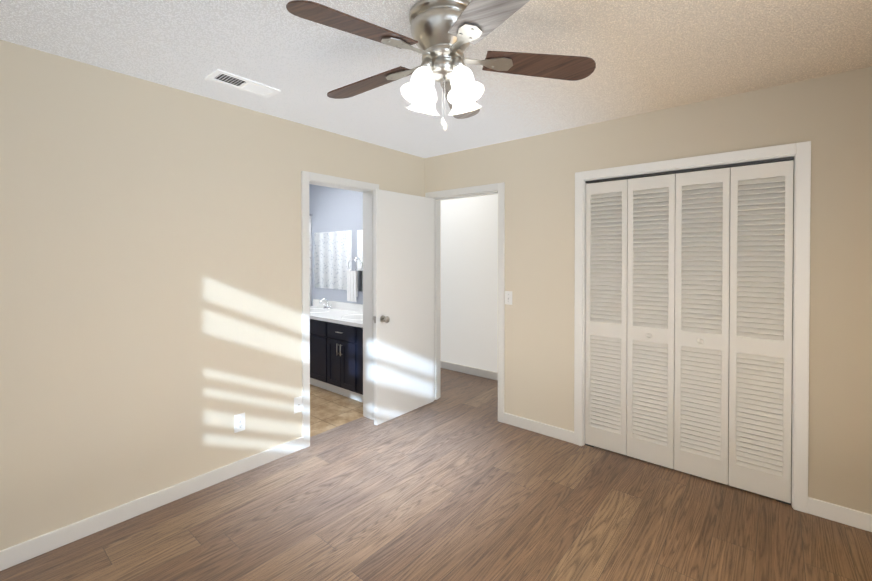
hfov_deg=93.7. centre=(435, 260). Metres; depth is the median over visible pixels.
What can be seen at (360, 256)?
vanity mirror
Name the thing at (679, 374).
bifold closet door
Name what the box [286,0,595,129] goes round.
ceiling fan
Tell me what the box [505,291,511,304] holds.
light switch
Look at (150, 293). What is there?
wall
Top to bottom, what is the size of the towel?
0.360 m
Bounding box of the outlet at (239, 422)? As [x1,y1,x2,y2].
[234,413,244,432]
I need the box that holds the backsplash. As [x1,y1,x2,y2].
[314,298,362,313]
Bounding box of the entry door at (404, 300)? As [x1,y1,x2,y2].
[373,189,433,424]
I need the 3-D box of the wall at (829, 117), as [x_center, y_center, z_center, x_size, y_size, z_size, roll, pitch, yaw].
[-0.017,0.184,4.143,6.990,2.440,0.120,0,1,40]
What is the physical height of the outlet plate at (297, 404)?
0.115 m
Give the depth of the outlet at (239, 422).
2.71 m
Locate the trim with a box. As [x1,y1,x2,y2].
[0,141,871,570]
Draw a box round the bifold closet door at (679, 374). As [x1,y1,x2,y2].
[585,157,793,504]
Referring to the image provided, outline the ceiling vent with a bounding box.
[205,69,280,97]
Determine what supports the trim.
attached to the wall at (829, 117)
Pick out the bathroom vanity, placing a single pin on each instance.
(336, 346)
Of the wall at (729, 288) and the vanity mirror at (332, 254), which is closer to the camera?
the wall at (729, 288)
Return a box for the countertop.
[310,306,362,325]
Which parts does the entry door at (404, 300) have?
entry door hardware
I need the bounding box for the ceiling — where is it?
[0,0,871,157]
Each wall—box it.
[0,40,424,550]
[309,66,871,513]
[441,194,497,372]
[595,167,793,460]
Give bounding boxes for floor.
[0,368,871,580]
[310,384,363,436]
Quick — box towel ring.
[347,257,357,301]
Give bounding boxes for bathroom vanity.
[310,318,362,401]
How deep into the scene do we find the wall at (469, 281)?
4.99 m
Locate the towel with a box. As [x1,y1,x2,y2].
[347,271,357,301]
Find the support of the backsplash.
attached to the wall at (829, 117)
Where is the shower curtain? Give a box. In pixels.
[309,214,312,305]
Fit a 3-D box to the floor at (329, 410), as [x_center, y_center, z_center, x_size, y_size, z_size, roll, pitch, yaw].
[-2.030,1.430,4.623,3.300,0.060,1.740,0,1,40]
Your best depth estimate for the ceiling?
1.99 m
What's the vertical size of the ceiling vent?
0.010 m
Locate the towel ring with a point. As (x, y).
(352, 285)
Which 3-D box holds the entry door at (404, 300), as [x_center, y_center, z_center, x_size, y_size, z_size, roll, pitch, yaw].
[-0.275,0.393,3.762,0.179,2.006,0.774,0,1,40]
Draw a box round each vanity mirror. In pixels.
[314,230,351,289]
[357,230,362,291]
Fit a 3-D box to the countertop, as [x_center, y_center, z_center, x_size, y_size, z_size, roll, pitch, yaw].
[-1.119,0.614,4.622,1.730,0.041,0.559,0,1,40]
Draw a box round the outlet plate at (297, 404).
[294,396,301,413]
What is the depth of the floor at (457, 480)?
2.22 m

